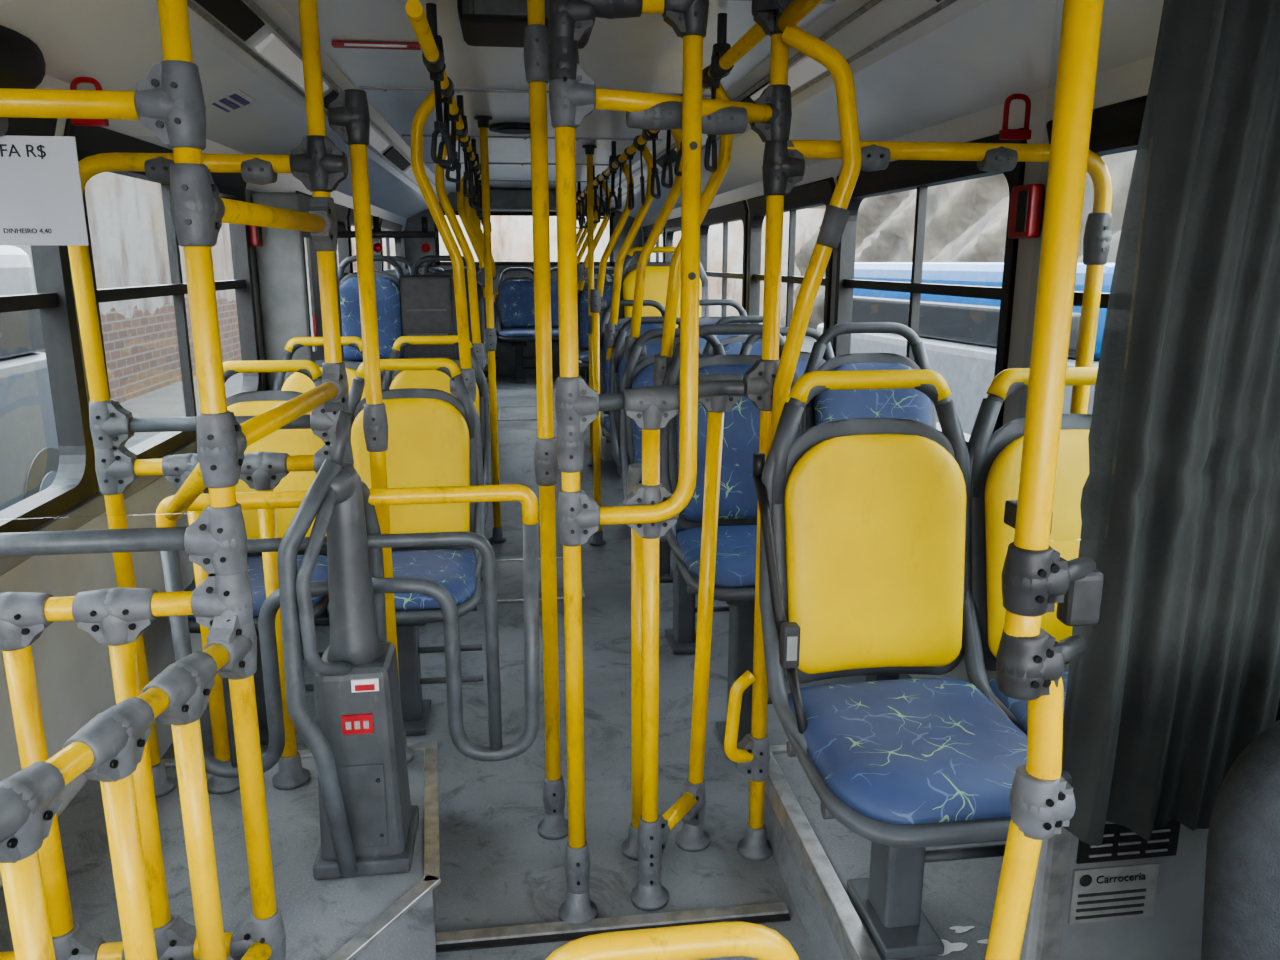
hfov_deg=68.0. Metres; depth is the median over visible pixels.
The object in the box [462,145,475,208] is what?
strap
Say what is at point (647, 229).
window
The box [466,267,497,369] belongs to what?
passenger seat
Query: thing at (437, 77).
strap
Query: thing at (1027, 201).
box
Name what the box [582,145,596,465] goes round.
pole
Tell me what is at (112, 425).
guard rail
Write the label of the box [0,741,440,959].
platform
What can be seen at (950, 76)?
ceiling
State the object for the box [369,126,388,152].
ceiling lamp
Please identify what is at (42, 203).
sign
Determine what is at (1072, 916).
partition panel
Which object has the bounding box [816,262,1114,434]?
bus
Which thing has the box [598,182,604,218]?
strap
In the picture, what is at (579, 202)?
strap
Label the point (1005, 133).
handle
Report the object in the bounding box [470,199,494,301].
pole
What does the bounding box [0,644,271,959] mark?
guard rail
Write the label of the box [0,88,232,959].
handrail
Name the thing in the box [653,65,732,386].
pole
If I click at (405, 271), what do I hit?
passenger seat
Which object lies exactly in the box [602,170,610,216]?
strap
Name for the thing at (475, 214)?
pole
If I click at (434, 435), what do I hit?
passenger seat
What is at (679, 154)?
strap
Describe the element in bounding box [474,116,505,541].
pole
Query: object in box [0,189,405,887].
wall
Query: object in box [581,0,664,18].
handrail
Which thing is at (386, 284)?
passenger seat
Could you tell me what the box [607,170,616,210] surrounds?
strap
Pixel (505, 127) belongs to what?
ceiling vent
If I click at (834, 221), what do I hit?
pole sleeve
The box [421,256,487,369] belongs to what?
passenger seat
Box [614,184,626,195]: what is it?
ceiling lamp
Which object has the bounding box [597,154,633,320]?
pole
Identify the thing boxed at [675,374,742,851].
pole
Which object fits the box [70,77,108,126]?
handle
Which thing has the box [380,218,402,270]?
window
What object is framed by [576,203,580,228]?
strap
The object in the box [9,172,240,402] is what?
wall
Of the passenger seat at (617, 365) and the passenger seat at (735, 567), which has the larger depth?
the passenger seat at (617, 365)
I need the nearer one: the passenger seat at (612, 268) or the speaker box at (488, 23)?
the speaker box at (488, 23)
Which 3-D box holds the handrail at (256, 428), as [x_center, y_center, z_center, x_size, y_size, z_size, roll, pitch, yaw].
[-0.693,-0.134,1.868,0.039,0.039,0.752,-1,13,-4]
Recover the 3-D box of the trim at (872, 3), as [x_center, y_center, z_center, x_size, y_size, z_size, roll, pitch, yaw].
[0.430,-1.600,4.140,0.108,0.075,12.400,-2,13,-7]
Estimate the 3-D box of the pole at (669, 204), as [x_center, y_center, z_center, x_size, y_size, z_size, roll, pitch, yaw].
[0.059,-0.930,3.810,0.252,1.062,0.118,-2,13,-7]
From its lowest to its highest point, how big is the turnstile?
1.001 m
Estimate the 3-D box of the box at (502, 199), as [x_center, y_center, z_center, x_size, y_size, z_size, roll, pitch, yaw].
[-1.200,-2.797,9.492,1.100,0.200,0.300,-2,13,-7]
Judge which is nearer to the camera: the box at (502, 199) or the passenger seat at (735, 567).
the passenger seat at (735, 567)
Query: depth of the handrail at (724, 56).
2.72 m
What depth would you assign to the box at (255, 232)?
4.06 m
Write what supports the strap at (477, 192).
hanging from the handrail at (425, 29)
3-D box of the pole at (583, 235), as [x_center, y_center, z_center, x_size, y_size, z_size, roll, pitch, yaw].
[-0.550,-2.049,8.303,0.252,0.904,0.118,-2,13,-7]
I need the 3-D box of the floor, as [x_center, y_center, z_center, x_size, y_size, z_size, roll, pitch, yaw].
[-0.412,0.406,4.489,2.660,0.348,12.600,-2,13,-7]
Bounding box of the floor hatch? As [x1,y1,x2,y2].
[496,557,584,601]
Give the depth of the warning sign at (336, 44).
3.11 m
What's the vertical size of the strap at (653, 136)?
0.309 m
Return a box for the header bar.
[337,217,435,252]
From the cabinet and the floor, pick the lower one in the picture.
the floor
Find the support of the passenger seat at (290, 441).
on the floor
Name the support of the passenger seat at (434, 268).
on the floor
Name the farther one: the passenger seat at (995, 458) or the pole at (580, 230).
the pole at (580, 230)
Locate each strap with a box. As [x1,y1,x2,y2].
[427,63,452,165]
[437,89,455,170]
[445,107,460,182]
[456,123,466,192]
[460,136,473,197]
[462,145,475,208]
[467,156,476,207]
[473,169,481,209]
[476,170,481,216]
[479,180,482,220]
[576,199,581,226]
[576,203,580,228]
[579,193,585,228]
[581,189,586,227]
[593,184,599,223]
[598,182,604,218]
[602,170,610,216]
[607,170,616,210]
[617,159,626,209]
[624,147,635,209]
[634,140,646,205]
[647,130,660,198]
[661,130,672,187]
[674,95,681,175]
[704,71,721,172]
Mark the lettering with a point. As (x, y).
(1130, 878)
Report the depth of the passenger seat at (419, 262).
5.84 m
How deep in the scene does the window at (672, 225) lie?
8.62 m
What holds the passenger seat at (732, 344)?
on the floor
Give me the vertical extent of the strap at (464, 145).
0.281 m
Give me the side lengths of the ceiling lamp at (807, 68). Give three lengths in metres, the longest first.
0.850 x 0.070 x 0.016 m
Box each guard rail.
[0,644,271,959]
[68,152,313,797]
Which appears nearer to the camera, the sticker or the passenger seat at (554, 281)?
the sticker
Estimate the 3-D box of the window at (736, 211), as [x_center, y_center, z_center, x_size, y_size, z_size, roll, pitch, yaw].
[0.564,-1.385,6.537,0.087,0.957,1.520,-2,13,-7]
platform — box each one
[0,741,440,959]
[764,745,1005,959]
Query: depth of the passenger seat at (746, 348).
3.91 m
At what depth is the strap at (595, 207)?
6.93 m
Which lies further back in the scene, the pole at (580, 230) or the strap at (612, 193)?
the pole at (580, 230)
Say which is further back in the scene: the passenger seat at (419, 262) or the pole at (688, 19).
the passenger seat at (419, 262)
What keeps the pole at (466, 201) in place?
attached to the passenger seat at (428, 264)
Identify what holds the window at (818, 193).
in the wall at (1029, 249)
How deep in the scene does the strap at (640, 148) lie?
4.47 m
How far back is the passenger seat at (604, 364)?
5.43 m
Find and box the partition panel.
[1019,820,1208,959]
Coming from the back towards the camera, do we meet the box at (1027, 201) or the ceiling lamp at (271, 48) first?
the ceiling lamp at (271, 48)
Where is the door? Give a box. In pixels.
[251,192,343,390]
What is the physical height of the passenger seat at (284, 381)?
1.175 m
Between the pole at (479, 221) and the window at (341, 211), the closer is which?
the window at (341, 211)
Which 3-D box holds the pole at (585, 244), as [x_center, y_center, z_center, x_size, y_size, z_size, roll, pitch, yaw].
[-0.446,-1.871,7.530,0.252,0.904,0.118,-2,13,-7]
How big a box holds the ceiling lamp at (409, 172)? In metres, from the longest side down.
0.850 x 0.070 x 0.016 m
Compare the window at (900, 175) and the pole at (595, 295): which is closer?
the window at (900, 175)
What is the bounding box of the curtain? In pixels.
[1062,0,1279,845]
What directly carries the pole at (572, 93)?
on the floor
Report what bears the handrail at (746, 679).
attached to the pole at (783, 167)
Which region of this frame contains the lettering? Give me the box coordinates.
[1097,873,1145,883]
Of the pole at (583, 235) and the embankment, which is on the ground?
the embankment
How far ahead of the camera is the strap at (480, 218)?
6.41 m
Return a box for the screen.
[1004,500,1052,533]
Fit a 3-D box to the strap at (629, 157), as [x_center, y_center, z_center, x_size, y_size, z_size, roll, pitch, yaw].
[-0.041,-1.555,4.895,0.059,0.316,0.109,-7,15,-28]
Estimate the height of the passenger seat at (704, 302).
1.232 m
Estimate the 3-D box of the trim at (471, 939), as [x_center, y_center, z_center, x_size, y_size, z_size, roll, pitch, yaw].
[-0.068,1.029,2.186,0.840,0.012,0.052,-2,13,-7]
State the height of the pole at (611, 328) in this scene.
1.062 m
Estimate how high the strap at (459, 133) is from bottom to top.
0.286 m
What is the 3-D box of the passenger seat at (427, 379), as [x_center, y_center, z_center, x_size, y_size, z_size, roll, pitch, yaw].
[-0.887,-0.007,4.085,0.483,1.175,0.617,-2,13,-7]
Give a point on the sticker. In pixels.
(238, 96)
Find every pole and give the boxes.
[134,0,285,959]
[289,0,353,474]
[328,89,413,762]
[411,76,475,404]
[435,122,483,369]
[457,166,485,297]
[464,182,492,276]
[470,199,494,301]
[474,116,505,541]
[474,209,496,297]
[478,199,497,294]
[523,0,567,839]
[547,0,599,922]
[577,174,611,290]
[577,186,598,287]
[577,192,586,252]
[577,203,583,241]
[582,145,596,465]
[589,289,605,545]
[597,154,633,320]
[599,0,708,524]
[605,135,654,359]
[622,463,641,860]
[623,387,679,910]
[624,129,681,364]
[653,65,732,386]
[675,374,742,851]
[734,0,804,860]
[985,0,1103,959]
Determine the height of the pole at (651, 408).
1.239 m
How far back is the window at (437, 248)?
10.17 m
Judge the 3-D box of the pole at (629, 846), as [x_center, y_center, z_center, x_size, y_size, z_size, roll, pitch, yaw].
[-0.002,0.466,2.364,0.092,1.029,0.092,-2,13,-7]
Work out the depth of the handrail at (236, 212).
1.73 m
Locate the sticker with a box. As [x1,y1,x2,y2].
[212,89,256,111]
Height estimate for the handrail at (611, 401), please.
0.036 m
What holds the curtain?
hanging from the ceiling
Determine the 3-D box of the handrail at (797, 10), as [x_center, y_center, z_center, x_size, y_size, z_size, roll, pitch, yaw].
[0.393,-0.913,1.623,0.039,0.109,0.847,-3,13,-12]
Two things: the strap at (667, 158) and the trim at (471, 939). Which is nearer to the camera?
the trim at (471, 939)
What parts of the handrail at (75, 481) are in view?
handrail, handrail, guard rail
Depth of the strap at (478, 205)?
6.02 m
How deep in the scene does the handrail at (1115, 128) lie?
2.18 m
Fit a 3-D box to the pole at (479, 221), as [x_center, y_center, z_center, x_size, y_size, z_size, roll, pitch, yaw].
[-1.444,-2.205,8.975,0.183,0.902,0.118,-2,13,-7]
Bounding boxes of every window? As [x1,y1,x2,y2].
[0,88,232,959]
[64,118,262,458]
[295,191,349,276]
[347,208,381,272]
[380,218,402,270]
[434,211,614,265]
[642,224,664,261]
[665,217,680,261]
[700,200,747,316]
[747,177,834,358]
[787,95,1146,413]
[833,128,1026,443]
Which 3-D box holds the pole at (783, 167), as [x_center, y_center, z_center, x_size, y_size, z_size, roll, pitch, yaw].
[0.301,-0.101,2.226,0.118,2.195,0.105,-2,13,-7]
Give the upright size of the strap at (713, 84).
0.304 m
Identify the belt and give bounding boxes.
[753,453,806,733]
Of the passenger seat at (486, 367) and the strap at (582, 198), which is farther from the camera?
the strap at (582, 198)
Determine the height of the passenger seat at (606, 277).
1.172 m
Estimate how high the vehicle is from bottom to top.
2.529 m
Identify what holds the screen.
attached to the pole at (1030, 664)
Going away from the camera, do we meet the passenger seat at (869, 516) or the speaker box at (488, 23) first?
the passenger seat at (869, 516)
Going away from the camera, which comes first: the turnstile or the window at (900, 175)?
the turnstile
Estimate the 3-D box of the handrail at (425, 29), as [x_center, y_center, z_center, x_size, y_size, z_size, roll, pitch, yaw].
[-0.978,-1.916,5.611,0.061,0.170,7.250,-2,13,-7]
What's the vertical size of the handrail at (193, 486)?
0.231 m
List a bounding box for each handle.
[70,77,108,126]
[999,94,1031,139]
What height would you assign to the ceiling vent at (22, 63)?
0.168 m
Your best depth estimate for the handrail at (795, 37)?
2.01 m
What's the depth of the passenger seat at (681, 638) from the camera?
3.83 m
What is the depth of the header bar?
4.43 m
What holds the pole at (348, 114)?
on the platform at (392, 916)
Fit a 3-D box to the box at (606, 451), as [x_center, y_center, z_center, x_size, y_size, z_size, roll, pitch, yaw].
[0.123,-0.304,6.520,0.860,0.180,0.900,-2,13,-7]
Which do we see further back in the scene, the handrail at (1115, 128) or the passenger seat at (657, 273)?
the passenger seat at (657, 273)
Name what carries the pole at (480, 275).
attached to the passenger seat at (419, 262)
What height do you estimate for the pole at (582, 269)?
0.785 m
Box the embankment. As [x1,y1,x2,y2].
[780,150,1136,329]
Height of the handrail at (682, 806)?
0.059 m
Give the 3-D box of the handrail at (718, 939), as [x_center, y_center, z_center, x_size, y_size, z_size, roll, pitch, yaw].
[0.036,0.905,1.322,0.377,0.641,0.042,-2,13,-7]
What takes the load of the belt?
on the passenger seat at (869, 516)
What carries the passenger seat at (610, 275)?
on the floor
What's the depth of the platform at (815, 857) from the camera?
2.08 m
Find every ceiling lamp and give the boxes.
[255,34,328,92]
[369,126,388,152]
[405,166,416,182]
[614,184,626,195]
[633,169,646,184]
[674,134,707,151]
[750,56,826,100]
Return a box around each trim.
[187,0,438,201]
[360,0,834,182]
[436,902,790,952]
[599,0,956,202]
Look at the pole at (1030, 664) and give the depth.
1.07 m
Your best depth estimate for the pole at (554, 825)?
2.30 m
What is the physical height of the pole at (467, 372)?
1.121 m
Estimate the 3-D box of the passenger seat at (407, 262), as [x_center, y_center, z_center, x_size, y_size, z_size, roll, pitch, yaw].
[-1.716,-0.910,6.403,0.483,1.172,0.614,-2,13,-7]
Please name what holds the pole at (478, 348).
attached to the passenger seat at (427, 379)
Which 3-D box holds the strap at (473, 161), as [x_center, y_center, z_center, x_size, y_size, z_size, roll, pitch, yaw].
[-0.920,-1.636,5.197,0.058,0.286,0.107,2,13,7]
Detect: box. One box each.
[248,225,262,246]
[457,0,595,48]
[464,189,555,210]
[600,414,619,461]
[1008,184,1044,238]
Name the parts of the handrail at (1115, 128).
handrail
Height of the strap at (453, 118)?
0.276 m
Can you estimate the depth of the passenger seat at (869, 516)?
1.97 m
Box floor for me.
[161,375,912,959]
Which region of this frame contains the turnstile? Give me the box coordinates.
[156,410,539,878]
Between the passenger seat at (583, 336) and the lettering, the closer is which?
the lettering
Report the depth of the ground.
16.62 m
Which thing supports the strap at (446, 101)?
hanging from the handrail at (425, 29)
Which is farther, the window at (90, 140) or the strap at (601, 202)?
the strap at (601, 202)
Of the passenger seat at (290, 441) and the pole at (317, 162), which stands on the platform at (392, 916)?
the pole at (317, 162)
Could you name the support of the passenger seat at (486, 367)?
on the floor
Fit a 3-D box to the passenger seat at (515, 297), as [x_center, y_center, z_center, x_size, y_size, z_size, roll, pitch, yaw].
[-1.250,-1.620,9.925,0.483,1.172,0.614,-2,13,-7]
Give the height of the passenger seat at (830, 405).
1.302 m
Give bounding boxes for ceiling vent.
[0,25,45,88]
[489,122,529,133]
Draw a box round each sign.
[0,135,88,244]
[331,41,420,49]
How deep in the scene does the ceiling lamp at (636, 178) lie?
7.30 m
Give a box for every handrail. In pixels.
[164,463,205,520]
[220,197,325,232]
[240,382,337,446]
[405,0,490,203]
[545,922,798,959]
[576,13,766,202]
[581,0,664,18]
[595,88,772,134]
[598,380,744,410]
[662,793,696,829]
[724,670,755,762]
[771,26,861,444]
[778,0,823,31]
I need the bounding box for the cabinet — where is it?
[398,275,456,359]
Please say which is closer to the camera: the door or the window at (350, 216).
the door
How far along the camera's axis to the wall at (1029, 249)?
2.67 m
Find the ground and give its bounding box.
[120,336,815,448]
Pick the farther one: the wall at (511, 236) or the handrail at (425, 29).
the wall at (511, 236)
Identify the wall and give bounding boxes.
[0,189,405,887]
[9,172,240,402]
[337,209,825,323]
[404,193,641,375]
[642,162,1068,681]
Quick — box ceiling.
[0,0,1163,232]
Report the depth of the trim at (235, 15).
2.62 m
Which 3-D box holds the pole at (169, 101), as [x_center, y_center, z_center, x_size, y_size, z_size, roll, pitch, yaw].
[-0.676,-0.038,1.509,0.106,1.995,0.126,5,14,22]
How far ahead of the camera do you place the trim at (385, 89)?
4.07 m
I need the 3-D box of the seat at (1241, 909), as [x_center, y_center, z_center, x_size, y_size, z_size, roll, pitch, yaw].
[0.948,0.702,0.992,0.500,0.775,0.596,-2,13,-7]
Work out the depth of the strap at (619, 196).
5.31 m
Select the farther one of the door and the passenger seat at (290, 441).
the door
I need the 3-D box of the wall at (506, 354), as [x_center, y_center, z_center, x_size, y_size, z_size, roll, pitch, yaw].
[-1.239,-1.922,10.393,2.660,2.570,0.060,-2,13,-7]
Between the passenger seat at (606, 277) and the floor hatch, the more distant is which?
the passenger seat at (606, 277)
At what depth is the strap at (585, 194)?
7.75 m
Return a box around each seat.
[167,360,328,744]
[273,336,381,624]
[327,358,484,735]
[338,255,403,379]
[357,256,413,277]
[382,335,490,580]
[386,270,420,274]
[410,255,484,369]
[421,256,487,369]
[422,267,443,270]
[444,270,488,392]
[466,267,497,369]
[497,267,535,382]
[550,267,579,367]
[577,268,608,385]
[577,269,613,414]
[579,269,613,352]
[594,267,614,281]
[599,300,664,442]
[609,316,700,582]
[618,247,708,327]
[620,328,738,654]
[660,323,801,744]
[676,299,750,353]
[703,316,785,355]
[740,327,834,376]
[759,369,1026,959]
[802,322,935,680]
[962,367,1097,734]
[1201,720,1279,959]

